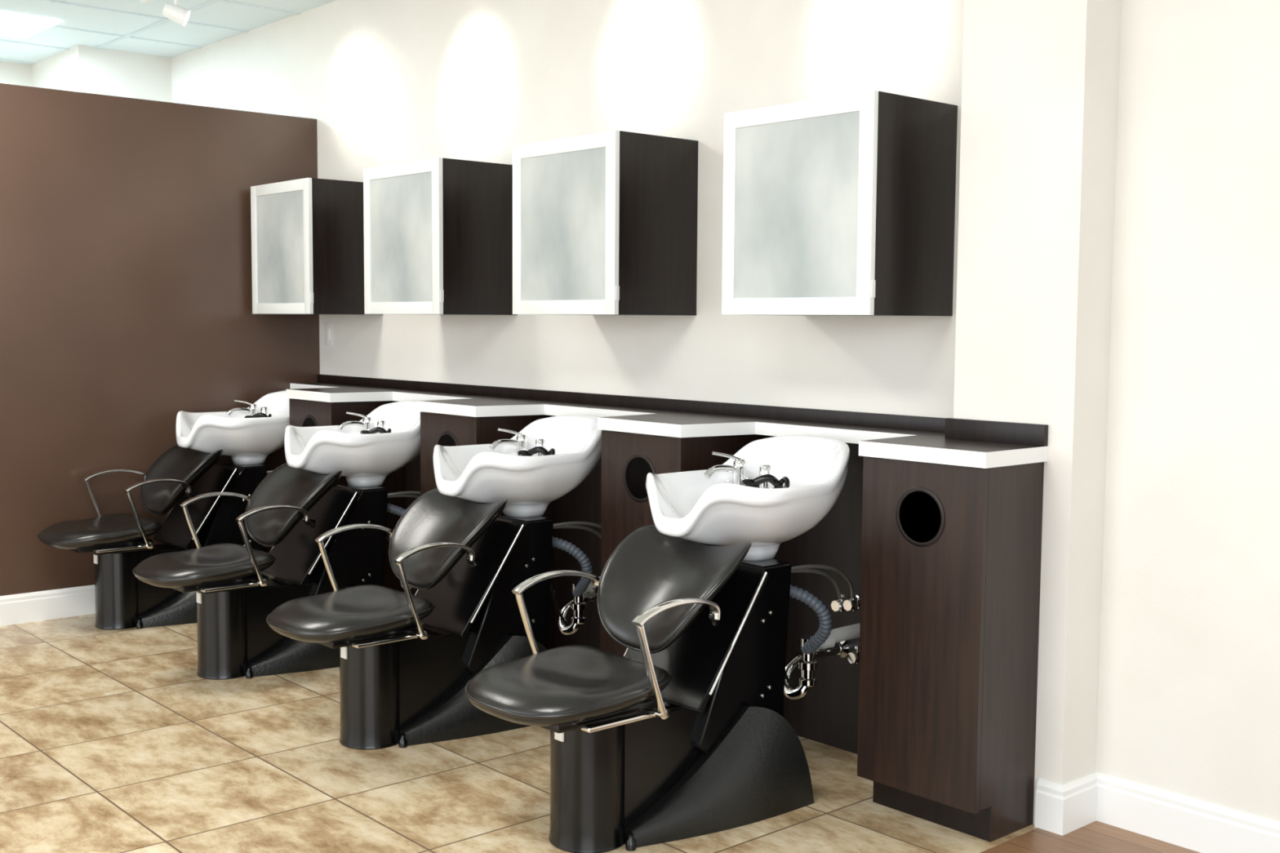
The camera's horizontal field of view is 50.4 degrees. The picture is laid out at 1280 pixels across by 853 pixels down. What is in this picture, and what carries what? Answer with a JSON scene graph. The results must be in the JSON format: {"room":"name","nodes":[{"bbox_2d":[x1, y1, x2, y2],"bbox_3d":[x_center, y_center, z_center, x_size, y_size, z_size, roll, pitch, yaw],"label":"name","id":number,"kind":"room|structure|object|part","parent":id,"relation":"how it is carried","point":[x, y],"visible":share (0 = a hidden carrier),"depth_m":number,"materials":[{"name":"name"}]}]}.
{"room":"salon","nodes":[
{"label":"salon","id":0,"kind":"room"},
{"bbox_2d":[0,61,31,86],"bbox_3d":[-6.478,-0.660,6.609,7.060,3.000,0.150,-3,6,-41],"label":"wall","id":1,"kind":"structure","parent":0,"point":[15,73],"depth_m":8.61,"materials":[{"name":"paint"}]},
{"bbox_2d":[31,49,70,90],"bbox_3d":[-3.602,-0.791,8.566,0.150,3.000,0.710,-3,6,-41],"label":"wall","id":2,"kind":"structure","parent":0,"point":[53,72],"depth_m":8.36,"materials":[{"name":"paint"}]},
{"bbox_2d":[69,44,172,102],"bbox_3d":[-3.107,-0.776,8.430,0.711,3.000,0.150,-3,6,-41],"label":"wall","id":3,"kind":"structure","parent":0,"point":[102,71],"depth_m":8.20,"materials":[{"name":"paint"}]},
{"bbox_2d":[0,83,319,595],"bbox_3d":[-2.876,-0.316,6.182,3.071,2.433,0.120,-3,6,-41],"label":"wall","id":4,"kind":"structure","parent":0,"point":[126,275],"depth_m":6.43,"materials":[{"name":"brown paint"}]},
{"bbox_2d":[0,576,275,626],"bbox_3d":[-2.869,0.836,6.194,2.990,0.135,0.016,-3,6,-41],"label":"baseboard","id":5,"kind":"structure","parent":4,"relation":"attached to","point":[20,608],"depth_m":6.29,"materials":[{"name":"white wood"}]},
{"bbox_2d":[0,0,336,64],"bbox_3d":[-1.896,-1.804,1.744,7.621,0.100,13.340,-3,6,-41],"label":"ceiling","id":6,"kind":"structure","parent":0,"point":[222,14],"depth_m":7.40,"materials":[{"name":"white tile"}]},
{"bbox_2d":[0,11,60,38],"bbox_3d":[-3.778,-2.181,7.177,1.200,0.008,0.600,-3,6,-41],"label":"ceiling light panel","id":7,"kind":"object","parent":6,"relation":"in","point":[15,25],"depth_m":7.42,"materials":[{"name":"white plastic"}]},
{"bbox_2d":[140,0,155,4],"bbox_3d":[-0.943,-1.993,5.085,0.035,0.025,4.700,-3,6,-41],"label":"recessed light","id":8,"kind":"object","parent":6,"relation":"in","point":[146,2],"visible":1,"depth_m":6.81,"materials":[{"name":"white"}]},
{"bbox_3d":[-0.943,-1.993,5.085,0.035,0.025,4.700,-3,6,-41],"label":"rail","id":9,"kind":"part","parent":8,"relation":"part of","materials":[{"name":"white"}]},
{"bbox_2d":[0,0,300,63],"bbox_3d":[-1.903,-1.743,1.642,7.471,0.006,13.190,-3,6,-41],"label":"grid","id":10,"kind":"object","parent":6,"relation":"attached to","point":[165,20],"visible":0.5,"depth_m":7.49,"materials":[{"name":"white metal"}]},
{"bbox_2d":[162,0,190,26],"bbox_3d":[-2.229,-2.016,6.548,0.128,0.175,0.115,-3,6,-41],"label":"track light","id":11,"kind":"object","parent":6,"relation":"attached to","point":[175,13],"depth_m":6.52,"materials":[{"name":"white metal"}]},
{"bbox_2d":[0,613,1037,852],"bbox_3d":[-4.847,1.017,5.182,7.471,0.100,9.970,-3,6,-41],"label":"floor","id":12,"kind":"structure","parent":0,"point":[112,741],"depth_m":4.18,"materials":[{"name":"tile"}]},
{"bbox_2d":[37,444,269,630],"bbox_3d":[-2.241,0.500,6.297,1.010,0.796,0.546,-3,6,-41],"label":"chair","id":13,"kind":"object","parent":12,"relation":"on","point":[118,543],"visible":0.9,"depth_m":6.22,"materials":[{"name":"black leather"}]},
{"bbox_3d":[-2.436,0.473,6.123,0.480,0.103,0.472,-3,6,-41],"label":"seat","id":14,"kind":"part","parent":13,"relation":"part of","materials":[{"name":"black leather"}]},
{"bbox_3d":[-2.285,0.538,5.994,0.230,0.012,0.036,-3,6,-41],"label":"seat rail","id":15,"kind":"part","parent":13,"relation":"part of","materials":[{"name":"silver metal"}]},
{"bbox_3d":[-2.391,0.544,6.168,0.220,0.033,0.260,-3,6,-41],"label":"seat mount","id":16,"kind":"part","parent":13,"relation":"part of","materials":[{"name":"black plastic"}]},
{"bbox_3d":[-2.140,0.252,6.366,0.287,0.306,0.470,-3,6,-41],"label":"backrest","id":17,"kind":"part","parent":13,"relation":"part of","materials":[{"name":"black leather"}]},
{"bbox_3d":[-2.095,0.371,6.416,0.273,0.356,0.370,-3,6,-41],"label":"plate","id":18,"kind":"part","parent":13,"relation":"part of","materials":[{"name":"black plastic"}]},
{"bbox_3d":[-1.963,0.357,6.278,0.223,0.316,0.010,-3,6,-41],"label":"trim","id":19,"kind":"part","parent":13,"relation":"part of","materials":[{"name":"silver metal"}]},
{"bbox_2d":[175,390,289,464],"bbox_3d":[-1.917,0.005,6.586,0.640,0.348,0.503,-3,6,-41],"label":"bowl","id":20,"kind":"object","parent":13,"relation":"on","point":[249,435],"visible":0.91,"depth_m":6.44,"materials":[{"name":"white ceramic"}]},
{"bbox_2d":[226,399,268,416],"bbox_3d":[-1.931,-0.076,6.739,0.209,0.113,0.110,1,4,3],"label":"faucet","id":21,"kind":"object","parent":20,"relation":"on","point":[254,409],"depth_m":6.75,"materials":[{"name":"silver metal"}]},
{"bbox_2d":[132,462,387,679],"bbox_3d":[-1.507,0.570,5.467,1.010,0.796,0.546,-3,6,-41],"label":"chair","id":22,"kind":"object","parent":12,"relation":"on","point":[291,507],"visible":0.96,"depth_m":5.41,"materials":[{"name":"black leather"}]},
{"bbox_3d":[-1.702,0.543,5.293,0.480,0.103,0.472,-3,6,-41],"label":"seat","id":23,"kind":"part","parent":22,"relation":"part of","materials":[{"name":"black leather"}]},
{"bbox_3d":[-1.657,0.614,5.338,0.220,0.033,0.260,-3,6,-41],"label":"seat mount","id":24,"kind":"part","parent":22,"relation":"part of","materials":[{"name":"black plastic"}]},
{"bbox_3d":[-1.551,0.607,5.164,0.230,0.012,0.036,-3,6,-41],"label":"seat rail","id":25,"kind":"part","parent":22,"relation":"part of","materials":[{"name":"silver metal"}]},
{"bbox_3d":[-1.406,0.322,5.536,0.287,0.306,0.470,-3,6,-41],"label":"backrest","id":26,"kind":"part","parent":22,"relation":"part of","materials":[{"name":"black leather"}]},
{"bbox_3d":[-1.361,0.440,5.586,0.273,0.356,0.370,-3,6,-41],"label":"plate","id":27,"kind":"part","parent":22,"relation":"part of","materials":[{"name":"black plastic"}]},
{"bbox_3d":[-1.229,0.426,5.448,0.223,0.316,0.010,-3,6,-41],"label":"trim","id":28,"kind":"part","parent":22,"relation":"part of","materials":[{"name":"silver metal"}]},
{"bbox_2d":[284,400,422,486],"bbox_3d":[-1.183,0.075,5.756,0.640,0.348,0.503,-3,6,-41],"label":"bowl","id":29,"kind":"object","parent":22,"relation":"on","point":[368,450],"visible":0.94,"depth_m":5.63,"materials":[{"name":"white ceramic"}]},
{"bbox_2d":[337,411,386,433],"bbox_3d":[-1.198,-0.007,5.909,0.209,0.113,0.110,1,4,3],"label":"faucet","id":30,"kind":"object","parent":29,"relation":"on","point":[367,424],"depth_m":5.92,"materials":[{"name":"silver metal"}]},
{"bbox_2d":[288,398,405,592],"bbox_3d":[-1.365,0.378,6.491,0.459,1.024,0.404,-3,6,-41],"label":"storage cabinet","id":31,"kind":"object","parent":12,"relation":"on","point":[303,413],"visible":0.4,"depth_m":6.35,"materials":[{"name":"brown laminate"}]},
{"bbox_3d":[-1.527,0.342,6.345,0.018,0.926,0.404,-3,6,-41],"label":"door","id":32,"kind":"part","parent":31,"relation":"part of","materials":[{"name":"brown wood"}]},
{"bbox_3d":[-1.357,0.377,6.499,0.436,1.024,0.404,-3,6,-41],"label":"panel","id":33,"kind":"part","parent":31,"relation":"part of","materials":[{"name":"brown wood"}]},
{"bbox_2d":[385,491,420,588],"bbox_3d":[-0.951,0.492,5.929,0.448,0.445,0.236,-3,6,-41],"label":"hose","id":34,"kind":"object","parent":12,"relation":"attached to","point":[399,511],"visible":0.1,"depth_m":5.80,"materials":[{"name":"grey"}]},
{"bbox_2d":[266,488,553,750],"bbox_3d":[-0.760,0.641,4.622,1.010,0.796,0.546,-3,6,-41],"label":"chair","id":35,"kind":"object","parent":12,"relation":"on","point":[403,682],"visible":0.94,"depth_m":4.58,"materials":[{"name":"black leather"}]},
{"bbox_3d":[-0.955,0.614,4.448,0.480,0.103,0.472,-3,6,-41],"label":"seat","id":36,"kind":"part","parent":35,"relation":"part of","materials":[{"name":"black leather"}]},
{"bbox_3d":[-0.910,0.685,4.493,0.220,0.033,0.260,-3,6,-41],"label":"seat mount","id":37,"kind":"part","parent":35,"relation":"part of","materials":[{"name":"black plastic"}]},
{"bbox_3d":[-0.804,0.678,4.319,0.230,0.012,0.036,-3,6,-41],"label":"seat rail","id":38,"kind":"part","parent":35,"relation":"part of","materials":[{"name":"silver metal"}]},
{"bbox_3d":[-0.659,0.393,4.691,0.287,0.306,0.470,-3,6,-41],"label":"backrest","id":39,"kind":"part","parent":35,"relation":"part of","materials":[{"name":"black leather"}]},
{"bbox_3d":[-0.614,0.511,4.741,0.273,0.356,0.370,-3,6,-41],"label":"plate","id":40,"kind":"part","parent":35,"relation":"part of","materials":[{"name":"black plastic"}]},
{"bbox_3d":[-0.482,0.497,4.604,0.223,0.316,0.010,-3,6,-41],"label":"trim","id":41,"kind":"part","parent":35,"relation":"part of","materials":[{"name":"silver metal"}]},
{"bbox_2d":[432,414,601,517],"bbox_3d":[-0.436,0.146,4.911,0.640,0.348,0.503,-3,6,-41],"label":"bowl","id":42,"kind":"object","parent":35,"relation":"on","point":[550,457],"visible":0.94,"depth_m":4.80,"materials":[{"name":"white ceramic"}]},
{"bbox_2d":[488,428,546,456],"bbox_3d":[-0.450,0.064,5.064,0.209,0.113,0.110,1,4,3],"label":"faucet","id":43,"kind":"object","parent":42,"relation":"on","point":[519,445],"depth_m":5.07,"materials":[{"name":"silver metal"}]},
{"bbox_2d":[420,411,555,649],"bbox_3d":[-0.605,0.450,5.631,0.459,1.024,0.404,-3,6,-41],"label":"storage cabinet","id":44,"kind":"object","parent":12,"relation":"on","point":[436,428],"visible":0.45,"depth_m":5.46,"materials":[{"name":"brown laminate"}]},
{"bbox_3d":[-0.767,0.414,5.485,0.018,0.926,0.404,-3,6,-41],"label":"door","id":45,"kind":"part","parent":44,"relation":"part of","materials":[{"name":"brown wood"}]},
{"bbox_3d":[-0.596,0.449,5.639,0.436,1.024,0.404,-3,6,-41],"label":"panel","id":46,"kind":"part","parent":44,"relation":"part of","materials":[{"name":"brown wood"}]},
{"bbox_2d":[286,373,1048,468],"bbox_3d":[-0.393,-0.091,5.349,0.466,0.101,4.438,-3,6,-41],"label":"countertop","id":47,"kind":"structure","parent":44,"relation":"on","point":[975,443],"depth_m":4.60,"materials":[{"name":"white laminate"}]},
{"bbox_2d":[550,521,600,635],"bbox_3d":[-0.204,0.563,5.084,0.448,0.445,0.236,-3,6,-41],"label":"hose","id":48,"kind":"object","parent":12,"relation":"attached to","point":[579,603],"visible":0.62,"depth_m":5.07,"materials":[{"name":"grey"}]},
{"bbox_2d":[404,415,864,754],"bbox_3d":[-0.405,0.449,5.661,0.020,1.024,4.022,-3,6,-41],"label":"panel","id":49,"kind":"object","parent":12,"relation":"on","point":[828,714],"visible":0.07,"depth_m":4.54,"materials":[{"name":"brown laminate"}]},
{"bbox_2d":[464,524,813,852],"bbox_3d":[-0.006,0.713,3.770,1.010,0.796,0.546,-3,6,-41],"label":"chair","id":50,"kind":"object","parent":12,"relation":"on","point":[685,734],"visible":0.98,"depth_m":3.75,"materials":[{"name":"black leather"}]},
{"bbox_3d":[-0.201,0.685,3.596,0.480,0.103,0.472,-3,6,-41],"label":"seat","id":51,"kind":"part","parent":50,"relation":"part of","materials":[{"name":"black leather"}]},
{"bbox_3d":[-0.050,0.750,3.467,0.230,0.012,0.036,-3,6,-41],"label":"seat rail","id":52,"kind":"part","parent":50,"relation":"part of","materials":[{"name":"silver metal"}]},
{"bbox_3d":[0.095,0.464,3.839,0.287,0.306,0.470,-3,6,-41],"label":"backrest","id":53,"kind":"part","parent":50,"relation":"part of","materials":[{"name":"black leather"}]},
{"bbox_3d":[0.140,0.583,3.889,0.273,0.356,0.370,-3,6,-41],"label":"plate","id":54,"kind":"part","parent":50,"relation":"part of","materials":[{"name":"black plastic"}]},
{"bbox_3d":[0.272,0.569,3.751,0.223,0.316,0.010,-3,6,-41],"label":"trim","id":55,"kind":"part","parent":50,"relation":"part of","materials":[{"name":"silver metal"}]},
{"bbox_2d":[645,435,849,560],"bbox_3d":[0.318,0.217,4.059,0.640,0.348,0.503,-3,6,-41],"label":"bowl","id":56,"kind":"object","parent":50,"relation":"on","point":[773,491],"visible":0.99,"depth_m":3.97,"materials":[{"name":"white ceramic"}]},
{"bbox_2d":[703,451,772,488],"bbox_3d":[0.303,0.136,4.212,0.209,0.113,0.110,1,4,3],"label":"faucet","id":57,"kind":"object","parent":56,"relation":"on","point":[733,471],"depth_m":4.22,"materials":[{"name":"silver metal"}]},
{"bbox_2d":[600,430,763,656],"bbox_3d":[0.166,0.523,4.760,0.459,1.024,0.404,-3,6,-41],"label":"storage cabinet","id":58,"kind":"object","parent":12,"relation":"on","point":[627,458],"visible":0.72,"depth_m":4.61,"materials":[{"name":"brown laminate"}]},
{"bbox_3d":[0.003,0.487,4.614,0.018,0.926,0.404,-3,6,-41],"label":"door","id":59,"kind":"part","parent":58,"relation":"part of","materials":[{"name":"brown wood"}]},
{"bbox_3d":[0.174,0.522,4.768,0.436,1.024,0.404,-3,6,-41],"label":"panel","id":60,"kind":"part","parent":58,"relation":"part of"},
{"bbox_2d":[783,564,860,699],"bbox_3d":[0.550,0.635,4.232,0.448,0.445,0.236,-3,6,-41],"label":"plumbing pipes","id":61,"kind":"object","parent":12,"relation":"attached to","point":[826,642],"visible":0.75,"depth_m":4.23,"materials":[{"name":"grey"}]},
{"bbox_2d":[857,456,1044,842],"bbox_3d":[0.867,0.600,3.836,0.284,1.024,0.404,-3,6,-41],"label":"storage cabinet","id":62,"kind":"object","parent":12,"relation":"on","point":[951,554],"visible":0.98,"depth_m":3.71,"materials":[{"name":"brown laminate"}]},
{"bbox_3d":[0.770,0.560,3.747,0.018,0.926,0.404,-3,6,-41],"label":"door","id":63,"kind":"part","parent":62,"relation":"part of","materials":[{"name":"brown wood"}]},
{"bbox_2d":[171,0,1279,822],"bbox_3d":[1.229,-0.398,3.950,0.150,3.000,12.330,-3,6,-41],"label":"wall","id":64,"kind":"structure","parent":0,"point":[1188,691],"depth_m":4.22,"materials":[{"name":"paint"}]},
{"bbox_2d":[250,177,382,315],"bbox_3d":[-1.599,-0.873,6.719,0.396,0.634,0.604,-3,6,-41],"label":"upper cabinet","id":65,"kind":"object","parent":64,"relation":"attached to","point":[308,233],"depth_m":6.50,"materials":[{"name":"black wood"}]},
{"bbox_2d":[324,322,332,346],"bbox_3d":[-1.619,-0.479,7.062,0.011,0.120,0.074,-3,6,-41],"label":"light switch","id":66,"kind":"object","parent":64,"relation":"attached to","point":[328,326],"visible":1,"depth_m":7.05,"materials":[{"name":"white plastic"}]},
{"bbox_2d":[363,157,517,315],"bbox_3d":[-0.868,-0.803,5.893,0.396,0.634,0.604,-3,6,-41],"label":"upper cabinet","id":67,"kind":"object","parent":64,"relation":"attached to","point":[438,231],"visible":0.98,"depth_m":5.69,"materials":[{"name":"brown laminate"}]},
{"bbox_3d":[-1.010,-0.795,5.770,0.012,0.536,0.503,-3,6,-41],"label":"frosted glass","id":68,"kind":"part","parent":67,"relation":"part of","materials":[{"name":"grey glass"}]},
{"bbox_3d":[-1.010,-0.795,5.770,0.020,0.634,0.601,-3,6,-41],"label":"door frame","id":69,"kind":"part","parent":67,"relation":"part of","materials":[{"name":"white wood"}]},
{"bbox_2d":[512,129,697,315],"bbox_3d":[-0.136,-0.734,5.066,0.396,0.634,0.604,-3,6,-41],"label":"upper cabinet","id":70,"kind":"object","parent":64,"relation":"attached to","point":[605,223],"visible":1,"depth_m":4.88,"materials":[{"name":"brown laminate"}]},
{"bbox_3d":[-0.278,-0.725,4.943,0.012,0.536,0.503,-3,6,-41],"label":"frosted glass","id":71,"kind":"part","parent":70,"relation":"part of","materials":[{"name":"grey glass"}]},
{"bbox_3d":[-0.278,-0.725,4.943,0.020,0.634,0.601,-3,6,-41],"label":"door frame","id":72,"kind":"part","parent":70,"relation":"part of","materials":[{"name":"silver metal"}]},
{"bbox_2d":[721,89,957,315],"bbox_3d":[0.610,-0.663,4.222,0.396,0.634,0.604,-3,6,-41],"label":"upper cabinet","id":73,"kind":"object","parent":64,"relation":"attached to","point":[843,205],"visible":1,"depth_m":4.04,"materials":[{"name":"brown laminate"}]},
{"bbox_3d":[0.468,-0.654,4.099,0.012,0.536,0.503,-3,6,-41],"label":"frosted glass","id":74,"kind":"part","parent":73,"relation":"part of","materials":[{"name":"grey glass"}]},
{"bbox_3d":[0.468,-0.654,4.099,0.020,0.634,0.601,-3,6,-41],"label":"door frame","id":75,"kind":"part","parent":73,"relation":"part of","materials":[{"name":"white wood"}]},
{"bbox_2d":[1095,771,1279,852],"bbox_3d":[3.260,1.234,1.628,0.016,0.135,5.969,-3,6,-41],"label":"baseboard","id":76,"kind":"structure","parent":64,"relation":"attached to","point":[1183,821],"depth_m":3.66,"materials":[{"name":"white wood"}]},
{"bbox_2d":[953,0,1121,824],"bbox_3d":[1.109,-0.390,3.841,0.175,3.000,0.388,-3,6,-41],"label":"wall column","id":77,"kind":"structure","parent":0,"point":[1040,79],"depth_m":3.74,"materials":[{"name":"paint"}]},
{"bbox_2d":[1034,778,1063,835],"bbox_3d":[1.137,1.053,3.764,0.016,0.135,0.087,-3,6,-41],"label":"baseboard","id":78,"kind":"structure","parent":77,"relation":"attached to","point":[1049,800],"depth_m":3.76,"materials":[{"name":"white wood"}]},
{"bbox_2d":[1062,771,1097,835],"bbox_3d":[1.226,1.051,3.796,0.191,0.135,0.016,-3,6,-41],"label":"baseboard","id":79,"kind":"structure","parent":77,"relation":"attached to","point":[1080,794],"depth_m":3.79,"materials":[{"name":"white wood"}]},
{"bbox_2d":[980,821,1199,852],"bbox_3d":[0.442,1.520,-0.799,7.471,0.100,6.030,-3,6,-41],"label":"floor","id":80,"kind":"structure","parent":0,"point":[1096,837],"depth_m":3.68,"materials":[{"name":"brown wood"}]}
]}

